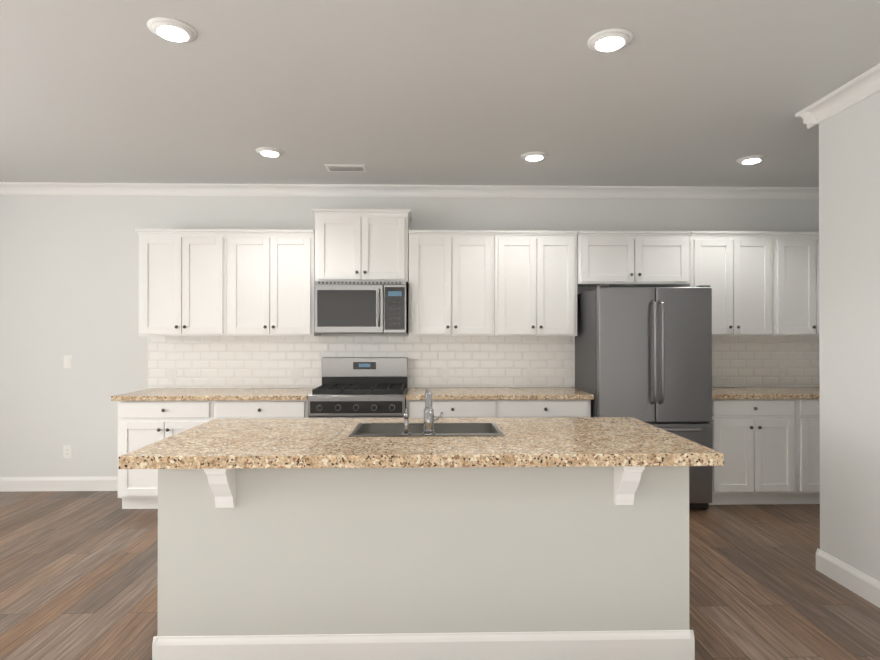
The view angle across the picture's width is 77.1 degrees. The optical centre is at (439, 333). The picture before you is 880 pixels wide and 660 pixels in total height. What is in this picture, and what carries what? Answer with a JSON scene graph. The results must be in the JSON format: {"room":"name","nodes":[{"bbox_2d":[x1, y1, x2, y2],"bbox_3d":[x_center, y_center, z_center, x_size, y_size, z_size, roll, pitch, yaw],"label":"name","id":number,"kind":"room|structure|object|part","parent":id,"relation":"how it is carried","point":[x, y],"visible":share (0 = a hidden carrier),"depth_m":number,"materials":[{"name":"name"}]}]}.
{"room":"kitchen","nodes":[
{"label":"kitchen","id":0,"kind":"room"},
{"bbox_2d":[0,195,818,476],"bbox_3d":[-0.702,0.043,5.097,9.030,2.730,0.200,0,0,-1],"label":"wall","id":1,"kind":"structure","parent":0,"point":[69,274],"depth_m":4.94,"materials":[{"name":"white paint"}]},
{"bbox_2d":[0,476,117,491],"bbox_3d":[-3.770,1.344,4.913,2.425,0.125,0.015,0,0,-1],"label":"baseboard","id":2,"kind":"structure","parent":1,"relation":"attached to","point":[103,483],"depth_m":4.92,"materials":[{"name":"white wood"}]},
{"bbox_2d":[63,445,71,457],"bbox_3d":[-3.324,1.057,4.928,0.072,0.116,0.009,0,0,-1],"label":"electrical outlet","id":3,"kind":"object","parent":1,"relation":"attached to","point":[67,451],"visible":1,"depth_m":4.93,"materials":[{"name":"white plastic"}]},
{"bbox_2d":[64,355,71,367],"bbox_3d":[-3.323,0.257,4.929,0.072,0.116,0.012,0,0,-1],"label":"switch plate","id":4,"kind":"object","parent":1,"relation":"attached to","point":[67,361],"visible":1,"depth_m":4.93,"materials":[{"name":"white plastic"}]},
{"bbox_2d":[135,229,226,335],"bbox_3d":[-2.175,-0.425,4.804,0.737,0.904,0.320,0,0,-1],"label":"upper cabinet","id":5,"kind":"object","parent":1,"relation":"attached to","point":[226,282],"depth_m":4.65,"materials":[{"name":"white wood"}]},
{"bbox_2d":[227,229,320,335],"bbox_3d":[-1.440,-0.425,4.821,0.735,0.904,0.320,0,0,-1],"label":"upper cabinet","id":6,"kind":"object","parent":1,"relation":"attached to","point":[271,272],"depth_m":4.67,"materials":[{"name":"white wood"}]},
{"bbox_2d":[312,209,411,284],"bbox_3d":[-0.671,-0.743,4.824,0.835,0.616,0.351,0,0,-1],"label":"upper cabinet","id":7,"kind":"object","parent":1,"relation":"attached to","point":[361,244],"visible":1,"depth_m":4.69,"materials":[{"name":"white wood"}]},
{"bbox_2d":[314,281,407,332],"bbox_3d":[-0.667,-0.216,4.768,0.762,0.434,0.438,0,0,-1],"label":"microwave","id":8,"kind":"object","parent":7,"relation":"attached to","point":[360,306],"visible":1,"depth_m":4.60,"materials":[{"name":"grey metal"}]},
{"bbox_2d":[0,182,818,199],"bbox_3d":[-0.698,-1.278,4.959,8.630,0.090,0.085,0,0,-1],"label":"crown molding","id":9,"kind":"structure","parent":1,"relation":"attached to","point":[6,188],"depth_m":4.97,"materials":[{"name":"white wood"}]},
{"bbox_2d":[409,230,496,335],"bbox_3d":[0.097,-0.425,4.857,0.734,0.904,0.320,0,0,-1],"label":"upper cabinet","id":10,"kind":"object","parent":1,"relation":"attached to","point":[492,282],"depth_m":4.70,"materials":[{"name":"white wood"}]},
{"bbox_2d":[148,336,818,387],"bbox_3d":[0.500,0.260,5.019,6.229,0.463,0.009,0,0,-1],"label":"tile backsplash","id":11,"kind":"structure","parent":1,"relation":"attached to","point":[272,361],"depth_m":5.00,"materials":[{"name":"white tile"}]},
{"bbox_2d":[497,230,577,335],"bbox_3d":[0.820,-0.425,4.873,0.712,0.904,0.320,0,0,-1],"label":"upper cabinet","id":12,"kind":"object","parent":1,"relation":"attached to","point":[537,269],"depth_m":4.72,"materials":[{"name":"white wood"}]},
{"bbox_2d":[577,231,690,286],"bbox_3d":[1.667,-0.649,4.878,0.970,0.455,0.351,0,0,-1],"label":"upper cabinet","id":13,"kind":"object","parent":1,"relation":"attached to","point":[636,258],"visible":0.96,"depth_m":4.74,"materials":[{"name":"white wood"}]},
{"bbox_2d":[678,231,777,335],"bbox_3d":[2.521,-0.425,4.912,0.727,0.904,0.320,0,0,-1],"label":"upper cabinet","id":14,"kind":"object","parent":1,"relation":"attached to","point":[763,283],"depth_m":4.76,"materials":[{"name":"white wood"}]},
{"bbox_2d":[778,231,818,335],"bbox_3d":[3.246,-0.425,4.929,0.725,0.904,0.320,0,0,-1],"label":"upper cabinet","id":15,"kind":"object","parent":1,"relation":"attached to","point":[798,252],"depth_m":4.77,"materials":[{"name":"white wood"}]},
{"bbox_2d":[0,491,879,659],"bbox_3d":[-0.611,1.453,1.142,9.030,0.120,8.100,0,0,-1],"label":"floor","id":16,"kind":"structure","parent":0,"point":[78,575],"depth_m":3.05,"materials":[{"name":"brown wood"}]},
{"bbox_2d":[115,400,214,508],"bbox_3d":[-2.172,0.968,4.649,0.747,0.875,0.618,0,0,-1],"label":"base cabinet","id":17,"kind":"object","parent":16,"relation":"on","point":[146,417],"depth_m":4.34,"materials":[{"name":"white wood"}]},
{"bbox_2d":[111,388,314,399],"bbox_3d":[-1.811,0.511,4.639,1.520,0.038,0.639,0,0,-1],"label":"countertop","id":18,"kind":"structure","parent":17,"relation":"on","point":[153,393],"depth_m":4.42,"materials":[{"name":"beige stone"}]},
{"bbox_2d":[215,396,308,418],"bbox_3d":[-1.426,0.968,4.666,0.745,0.875,0.618,0,0,-1],"label":"base cabinet","id":19,"kind":"object","parent":16,"relation":"on","point":[224,409],"depth_m":4.36,"materials":[{"name":"white wood"}]},
{"bbox_2d":[308,357,407,417],"bbox_3d":[-0.664,0.811,4.627,0.762,1.190,0.711,0,0,-1],"label":"range","id":20,"kind":"object","parent":16,"relation":"on","point":[363,387],"visible":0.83,"depth_m":4.47,"materials":[{"name":"grey metal"}]},
{"bbox_2d":[152,465,713,659],"bbox_3d":[-0.065,0.967,2.672,2.285,0.864,0.918,0,0,-1],"label":"kitchen island","id":21,"kind":"object","parent":16,"relation":"on","point":[429,536],"depth_m":2.34,"materials":[{"name":"grey paint"}]},
{"bbox_2d":[118,417,723,468],"bbox_3d":[-0.071,0.510,2.679,2.400,0.049,0.983,0,0,-1],"label":"island countertop","id":22,"kind":"structure","parent":21,"relation":"on","point":[560,442],"depth_m":2.34,"materials":[{"name":"beige stone"}]},
{"bbox_2d":[402,389,433,432],"bbox_3d":[-0.104,0.378,2.708,0.159,0.205,0.247,0,0,-1],"label":"faucet","id":23,"kind":"object","parent":22,"relation":"on","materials":[{"name":"silver metal"}]},
{"bbox_2d":[346,421,505,436],"bbox_3d":[-0.065,0.577,2.776,0.731,0.194,0.379,0,0,-1],"label":"sink","id":24,"kind":"object","parent":22,"relation":"in","point":[364,428],"depth_m":2.94,"materials":[{"name":"grey metal"}]},
{"bbox_3d":[-0.059,1.335,2.393,2.285,0.125,0.130,0,0,-1],"label":"footboard","id":25,"kind":"part","parent":21,"relation":"part of","materials":[{"name":"white wood"}]},
{"bbox_2d":[406,399,501,417],"bbox_3d":[0.093,0.969,4.701,0.740,0.875,0.618,0,0,-1],"label":"base cabinet","id":26,"kind":"object","parent":16,"relation":"on","point":[451,408],"depth_m":4.39,"materials":[{"name":"white wood"}]},
{"bbox_2d":[502,399,593,417],"bbox_3d":[0.833,0.969,4.718,0.741,0.875,0.618,0,0,-1],"label":"base cabinet","id":27,"kind":"object","parent":16,"relation":"on","point":[526,402],"depth_m":4.41,"materials":[{"name":"white wood"}]},
{"bbox_2d":[406,387,593,398],"bbox_3d":[0.470,0.511,4.692,1.496,0.038,0.639,0,0,-1],"label":"countertop","id":28,"kind":"structure","parent":27,"relation":"on","point":[498,392],"depth_m":4.49,"materials":[{"name":"beige stone"}]},
{"bbox_2d":[575,285,711,508],"bbox_3d":[1.681,0.515,4.634,0.900,1.782,0.772,0,0,-1],"label":"fridge","id":29,"kind":"object","parent":16,"relation":"on","point":[643,354],"visible":0.73,"depth_m":4.32,"materials":[{"name":"grey metal"}]},
{"bbox_2d":[708,399,799,504],"bbox_3d":[2.523,0.969,4.757,0.718,0.875,0.618,0,0,-1],"label":"base cabinet","id":30,"kind":"object","parent":16,"relation":"on","point":[766,441],"depth_m":4.45,"materials":[{"name":"white wood"}]},
{"bbox_2d":[712,387,819,398],"bbox_3d":[2.880,0.511,4.747,1.460,0.038,0.639,0,0,-1],"label":"countertop","id":31,"kind":"structure","parent":30,"relation":"on","point":[717,392],"depth_m":4.53,"materials":[{"name":"beige stone"}]},
{"bbox_2d":[800,399,819,503],"bbox_3d":[3.242,0.969,4.773,0.720,0.875,0.618,0,0,-1],"label":"base cabinet","id":32,"kind":"object","parent":16,"relation":"on","point":[809,408],"depth_m":4.47,"materials":[{"name":"white wood"}]},
{"bbox_2d":[0,0,879,186],"bbox_3d":[-0.611,-1.397,1.153,9.030,0.120,8.100,0,0,-1],"label":"ceiling","id":33,"kind":"structure","parent":0,"point":[702,93],"depth_m":3.02,"materials":[{"name":"white paint"}]},
{"bbox_2d":[147,17,197,42],"bbox_3d":[-1.175,-1.323,2.430,0.204,0.020,0.204,0,0,-1],"label":"recessed light","id":34,"kind":"object","parent":33,"relation":"in","point":[171,29],"visible":1,"depth_m":2.40,"materials":[{"name":"white"}]},
{"bbox_2d":[255,147,283,156],"bbox_3d":[-1.242,-1.317,4.039,0.204,0.020,0.204,0,0,-1],"label":"recessed light","id":35,"kind":"object","parent":33,"relation":"in","point":[270,152],"visible":1,"depth_m":4.00,"materials":[{"name":"white plastic"}]},
{"bbox_2d":[324,164,366,171],"bbox_3d":[-0.751,-1.319,4.420,0.320,0.012,0.180,0,0,-1],"label":"ceiling vent","id":36,"kind":"object","parent":33,"relation":"in","point":[345,167],"visible":1,"depth_m":4.39,"materials":[{"name":"white metal"}]},
{"bbox_2d":[521,151,547,160],"bbox_3d":[0.706,-1.316,4.134,0.204,0.020,0.204,0,0,-1],"label":"recessed light","id":37,"kind":"object","parent":33,"relation":"in","point":[534,156],"visible":1,"depth_m":4.09,"materials":[{"name":"white"}]},
{"bbox_2d":[587,28,633,51],"bbox_3d":[0.773,-1.322,2.515,0.204,0.020,0.204,0,0,-1],"label":"recessed light","id":38,"kind":"object","parent":33,"relation":"in","point":[611,39],"visible":1,"depth_m":2.48,"materials":[{"name":"white"}]},
{"bbox_2d":[736,155,766,163],"bbox_3d":[2.375,-1.316,4.212,0.204,0.020,0.204,0,0,-1],"label":"recessed light","id":39,"kind":"object","parent":33,"relation":"in","point":[752,159],"visible":0.98,"depth_m":4.17,"materials":[{"name":"white"}]},
{"bbox_2d":[819,91,879,581],"bbox_3d":[3.116,0.025,0.333,1.615,2.730,5.900,0,0,-1],"label":"wall","id":40,"kind":"structure","parent":0,"point":[849,261],"depth_m":3.02,"materials":[{"name":"white paint"}]},
{"bbox_2d":[795,63,879,128],"bbox_3d":[2.265,-1.295,0.406,0.085,0.090,5.895,0,0,-1],"label":"crown molding","id":41,"kind":"structure","parent":40,"relation":"attached to","point":[863,86],"depth_m":3.03,"materials":[{"name":"white wood"}]},
{"bbox_2d":[816,548,879,607],"bbox_3d":[2.302,1.328,0.333,0.015,0.125,5.885,0,0,-1],"label":"baseboard","id":42,"kind":"structure","parent":40,"relation":"attached to","point":[858,582],"depth_m":3.01,"materials":[{"name":"white wood"}]}
]}

